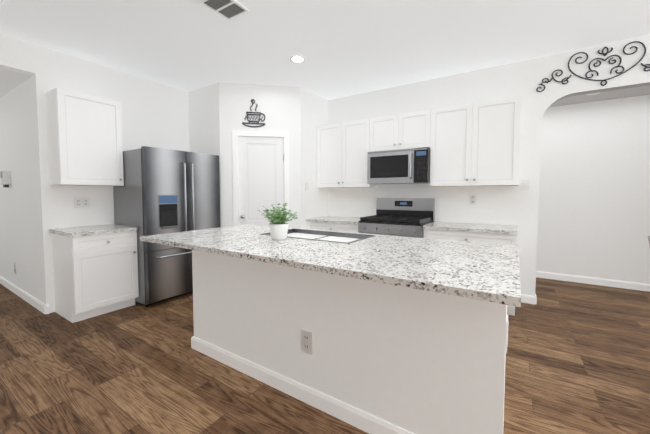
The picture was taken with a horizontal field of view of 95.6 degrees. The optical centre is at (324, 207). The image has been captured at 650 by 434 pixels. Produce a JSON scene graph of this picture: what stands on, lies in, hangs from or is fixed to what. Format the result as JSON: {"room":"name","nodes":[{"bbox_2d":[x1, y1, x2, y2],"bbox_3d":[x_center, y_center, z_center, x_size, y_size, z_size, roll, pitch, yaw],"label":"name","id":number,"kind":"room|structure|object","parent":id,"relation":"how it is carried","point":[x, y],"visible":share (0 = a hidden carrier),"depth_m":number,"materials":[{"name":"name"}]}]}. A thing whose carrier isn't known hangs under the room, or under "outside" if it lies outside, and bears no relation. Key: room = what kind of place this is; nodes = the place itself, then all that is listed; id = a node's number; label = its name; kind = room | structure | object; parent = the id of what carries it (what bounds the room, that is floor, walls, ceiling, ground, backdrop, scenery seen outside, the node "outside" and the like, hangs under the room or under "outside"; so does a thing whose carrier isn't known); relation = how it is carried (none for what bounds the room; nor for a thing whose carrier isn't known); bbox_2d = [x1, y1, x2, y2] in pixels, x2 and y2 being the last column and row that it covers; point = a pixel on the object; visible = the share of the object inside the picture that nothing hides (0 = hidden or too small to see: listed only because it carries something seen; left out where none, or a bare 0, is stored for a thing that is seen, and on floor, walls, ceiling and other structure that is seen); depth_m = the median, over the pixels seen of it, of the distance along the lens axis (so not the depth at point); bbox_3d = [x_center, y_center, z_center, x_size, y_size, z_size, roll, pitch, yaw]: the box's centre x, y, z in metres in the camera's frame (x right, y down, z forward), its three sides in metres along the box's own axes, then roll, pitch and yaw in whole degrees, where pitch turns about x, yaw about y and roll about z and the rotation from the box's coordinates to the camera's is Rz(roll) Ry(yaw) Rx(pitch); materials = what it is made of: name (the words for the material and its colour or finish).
{"room":"kitchen","nodes":[
{"label":"kitchen","id":0,"kind":"room"},
{"bbox_2d":[0,0,6,9],"bbox_3d":[-0.159,-1.107,-1.263,9.840,0.947,3.540,2,3,33],"label":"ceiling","id":1,"kind":"structure","parent":0,"point":[2,3],"depth_m":2.42,"materials":[{"name":"white paint"}]},
{"bbox_2d":[0,68,30,97],"bbox_3d":[-4.717,-1.464,3.441,2.942,0.075,1.480,2,3,33],"label":"ceiling","id":2,"kind":"structure","parent":0,"point":[10,80],"depth_m":3.27,"materials":[{"name":"white paint"}]},
{"bbox_2d":[0,76,42,302],"bbox_3d":[-4.348,-0.401,4.064,2.940,3.050,0.120,2,3,33],"label":"wall","id":3,"kind":"structure","parent":0,"point":[19,232],"depth_m":3.59,"materials":[{"name":"paint"}]},
{"bbox_2d":[0,170,11,186],"bbox_3d":[-4.116,-0.368,3.798,0.120,0.220,0.076,2,3,33],"label":"thermostat","id":4,"kind":"object","parent":3,"relation":"attached to","point":[5,178],"visible":1,"depth_m":3.77,"materials":[{"name":"white plastic"}]},
{"bbox_2d":[0,276,49,313],"bbox_3d":[-4.272,1.078,4.017,2.956,0.100,0.036,2,3,33],"label":"baseboard","id":5,"kind":"structure","parent":3,"relation":"attached to","point":[43,308],"depth_m":3.55,"materials":[{"name":"white wood"}]},
{"bbox_2d":[0,34,189,312],"bbox_3d":[-3.232,-0.348,2.974,0.120,3.050,7.240,2,3,33],"label":"wall","id":6,"kind":"structure","parent":0,"point":[154,114],"depth_m":3.45,"materials":[{"name":"paint"}]},
{"bbox_2d":[74,197,89,207],"bbox_3d":[-2.851,-0.056,3.456,0.009,0.120,0.150,2,3,33],"label":"outlet","id":7,"kind":"object","parent":6,"relation":"attached to","point":[81,202],"visible":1,"depth_m":3.46,"materials":[{"name":"white plastic"}]},
{"bbox_2d":[46,88,123,185],"bbox_3d":[-2.691,-0.743,3.338,0.364,0.986,0.585,2,3,33],"label":"upper cabinet","id":8,"kind":"object","parent":6,"relation":"attached to","point":[85,146],"visible":1,"depth_m":3.19,"materials":[{"name":"white wood"}]},
{"bbox_2d":[188,82,327,228],"bbox_3d":[-1.029,-0.436,4.809,1.580,3.050,1.520,2,3,33],"label":"wall","id":9,"kind":"structure","parent":0,"point":[217,113],"depth_m":4.32,"materials":[{"name":"paint"}]},
{"bbox_2d":[242,99,264,126],"bbox_3d":[-1.023,-1.350,4.224,0.332,0.401,0.016,0,3,-9],"label":"wall decor","id":10,"kind":"object","parent":9,"relation":"attached to","point":[249,121],"visible":1,"depth_m":4.22,"materials":[{"name":"grey metal"}]},
{"bbox_2d":[232,130,288,226],"bbox_3d":[-0.935,0.005,4.367,0.800,2.210,0.138,0,3,-9],"label":"door frame","id":11,"kind":"structure","parent":9,"relation":"attached to","point":[284,135],"depth_m":4.25,"materials":[{"name":"white wood"}]},
{"bbox_2d":[238,136,284,225],"bbox_3d":[-0.936,0.041,4.339,0.521,2.133,0.496,2,3,33],"label":"pantry door","id":12,"kind":"structure","parent":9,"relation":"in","point":[261,172],"depth_m":4.31,"materials":[{"name":"white wood"}]},
{"bbox_2d":[305,183,308,190],"bbox_3d":[-0.274,-0.317,4.516,0.012,0.120,0.075,2,3,33],"label":"light switch","id":13,"kind":"object","parent":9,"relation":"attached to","point":[306,186],"visible":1,"depth_m":4.51,"materials":[{"name":"white plastic"}]},
{"bbox_2d":[0,277,649,433],"bbox_3d":[-0.006,1.265,1.794,12.780,0.060,8.640,2,3,33],"label":"floor","id":14,"kind":"structure","parent":0,"point":[577,361],"depth_m":2.13,"materials":[{"name":"brown wood"}]},
{"bbox_2d":[49,224,138,322],"bbox_3d":[-2.580,0.697,3.321,0.644,0.930,0.610,2,3,33],"label":"base cabinet","id":15,"kind":"object","parent":14,"relation":"on","point":[95,270],"visible":1,"depth_m":3.13,"materials":[{"name":"white wood"}]},
{"bbox_2d":[113,146,219,306],"bbox_3d":[-2.034,0.213,3.902,0.852,1.840,0.985,2,3,33],"label":"refrigerator","id":16,"kind":"object","parent":14,"relation":"on","point":[162,191],"visible":0.67,"depth_m":3.51,"materials":[{"name":"silver metal"}]},
{"bbox_2d":[306,216,359,232],"bbox_3d":[0.257,0.638,4.544,0.907,0.930,0.644,2,3,33],"label":"base cabinet","id":17,"kind":"object","parent":14,"relation":"on","point":[342,224],"visible":0.29,"depth_m":4.31,"materials":[{"name":"white wood"}]},
{"bbox_2d":[185,248,507,433],"bbox_3d":[-0.034,0.741,2.287,2.491,0.940,0.861,2,3,33],"label":"kitchen island","id":18,"kind":"object","parent":14,"relation":"on","point":[408,335],"depth_m":1.65,"materials":[{"name":"paint"}]},
{"bbox_2d":[301,329,312,354],"bbox_3d":[-0.116,0.843,1.845,0.085,0.140,0.009,2,3,33],"label":"outlet","id":19,"kind":"object","parent":18,"relation":"attached to","point":[306,342],"visible":1,"depth_m":1.84,"materials":[{"name":"white plastic"}]},
{"bbox_2d":[140,224,520,306],"bbox_3d":[-0.104,0.259,2.157,2.550,0.036,1.155,2,3,33],"label":"island countertop","id":20,"kind":"structure","parent":18,"relation":"on","point":[490,273],"depth_m":1.62,"materials":[{"name":"white stone"}]},
{"bbox_2d":[259,203,296,239],"bbox_3d":[-0.368,0.104,2.218,0.274,0.274,0.342,2,3,33],"label":"plant","id":21,"kind":"object","parent":20,"relation":"on","point":[278,227],"visible":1,"depth_m":2.18,"materials":[{"name":"green plant"}]},
{"bbox_2d":[268,228,363,243],"bbox_3d":[-0.071,0.329,2.459,0.820,0.203,0.421,2,3,33],"label":"sink","id":22,"kind":"object","parent":20,"relation":"in","point":[309,234],"depth_m":2.59,"materials":[{"name":"silver metal"}]},
{"bbox_2d":[358,198,434,237],"bbox_3d":[0.966,0.503,4.016,0.834,1.250,0.748,2,3,33],"label":"range","id":23,"kind":"object","parent":14,"relation":"on","point":[407,217],"visible":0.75,"depth_m":3.98,"materials":[{"name":"silver metal"}]},
{"bbox_2d":[423,221,517,315],"bbox_3d":[1.752,0.684,3.577,0.955,0.930,0.644,2,3,33],"label":"base cabinet","id":24,"kind":"object","parent":14,"relation":"on","point":[486,233],"visible":0.23,"depth_m":3.33,"materials":[{"name":"white wood"}]},
{"bbox_2d":[0,0,649,99],"bbox_3d":[2.190,-1.714,2.338,9.840,0.080,5.100,2,3,33],"label":"ceiling","id":25,"kind":"structure","parent":0,"point":[345,48],"depth_m":2.92,"materials":[{"name":"white paint"}]},
{"bbox_2d":[195,0,248,20],"bbox_3d":[-0.846,-1.672,2.436,0.260,0.011,0.340,2,3,33],"label":"ceiling vent","id":26,"kind":"object","parent":25,"relation":"in","point":[228,10],"visible":0.96,"depth_m":2.47,"materials":[{"name":"white metal"}]},
{"bbox_2d":[289,55,305,62],"bbox_3d":[-0.318,-1.719,3.416,0.188,0.010,0.188,2,3,33],"label":"recessed light","id":27,"kind":"object","parent":25,"relation":"in","point":[297,59],"visible":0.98,"depth_m":3.42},
{"bbox_2d":[328,35,649,295],"bbox_3d":[2.833,-0.363,3.286,9.720,3.050,0.120,2,3,33],"label":"wall","id":28,"kind":"structure","parent":0,"point":[509,205],"depth_m":3.60,"materials":[{"name":"paint"}]},
{"bbox_2d":[317,119,377,187],"bbox_3d":[0.334,-0.798,4.592,0.909,0.976,0.364,2,3,33],"label":"upper cabinet","id":29,"kind":"object","parent":28,"relation":"attached to","point":[343,148],"depth_m":4.45,"materials":[{"name":"white wood"}]},
{"bbox_2d":[367,147,429,183],"bbox_3d":[1.044,-0.554,4.085,0.832,0.445,0.461,2,3,33],"label":"microwave","id":30,"kind":"object","parent":28,"relation":"attached to","point":[406,166],"visible":1,"depth_m":3.91,"materials":[{"name":"silver metal"}]},
{"bbox_2d":[369,109,430,151],"bbox_3d":[1.071,-1.022,4.104,0.842,0.482,0.364,2,3,33],"label":"upper cabinet","id":31,"kind":"object","parent":28,"relation":"attached to","point":[403,131],"depth_m":3.95,"materials":[{"name":"white wood"}]},
{"bbox_2d":[470,195,476,203],"bbox_3d":[1.920,-0.098,3.813,0.075,0.120,0.009,2,3,33],"label":"outlet","id":32,"kind":"object","parent":28,"relation":"attached to","point":[473,199],"visible":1,"depth_m":3.81,"materials":[{"name":"white plastic"}]},
{"bbox_2d":[430,96,521,186],"bbox_3d":[1.827,-0.752,3.626,0.957,0.976,0.364,2,3,33],"label":"upper cabinet","id":33,"kind":"object","parent":28,"relation":"attached to","point":[476,144],"depth_m":3.47,"materials":[{"name":"white wood"}]},
{"bbox_2d":[521,179,528,189],"bbox_3d":[2.381,-0.269,3.505,0.080,0.125,0.012,2,3,33],"label":"light switch","id":34,"kind":"object","parent":28,"relation":"attached to","point":[524,184],"visible":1,"depth_m":3.50,"materials":[{"name":"white plastic"}]},
{"bbox_2d":[521,293,536,304],"bbox_3d":[4.597,1.165,2.206,5.265,0.100,0.136,2,3,33],"label":"baseboard","id":35,"kind":"structure","parent":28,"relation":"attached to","point":[529,299],"depth_m":3.52,"materials":[{"name":"white wood"}]},
{"bbox_2d":[536,41,649,91],"bbox_3d":[2.928,-1.477,3.085,1.157,0.404,0.010,2,3,33],"label":"artwork","id":36,"kind":"object","parent":28,"relation":"attached to","point":[605,54],"visible":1,"depth_m":3.09,"materials":[{"name":"metal"}]},
{"bbox_2d":[505,315,508,352],"bbox_3d":[0.820,0.567,1.326,0.009,0.140,0.085,2,3,33],"label":"outlet","id":37,"kind":"object","parent":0,"point":[507,324],"visible":1,"depth_m":1.29,"materials":[{"name":"white plastic"}]},
{"bbox_2d":[536,95,649,283],"bbox_3d":[4.257,-0.399,4.031,8.140,3.050,0.120,2,3,33],"label":"wall","id":38,"kind":"structure","parent":0,"point":[594,201],"depth_m":4.19,"materials":[{"name":"paint"}]},
{"bbox_2d":[536,271,649,291],"bbox_3d":[4.220,1.077,4.045,7.900,0.100,0.016,2,3,33],"label":"baseboard","id":39,"kind":"structure","parent":38,"relation":"attached to","point":[602,282],"depth_m":4.25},
{"bbox_2d":[551,85,649,106],"bbox_3d":[3.909,-1.497,3.441,7.900,0.060,1.400,2,3,33],"label":"ceiling","id":40,"kind":"structure","parent":0,"point":[619,93],"depth_m":3.96,"materials":[{"name":"white paint"}]}
]}

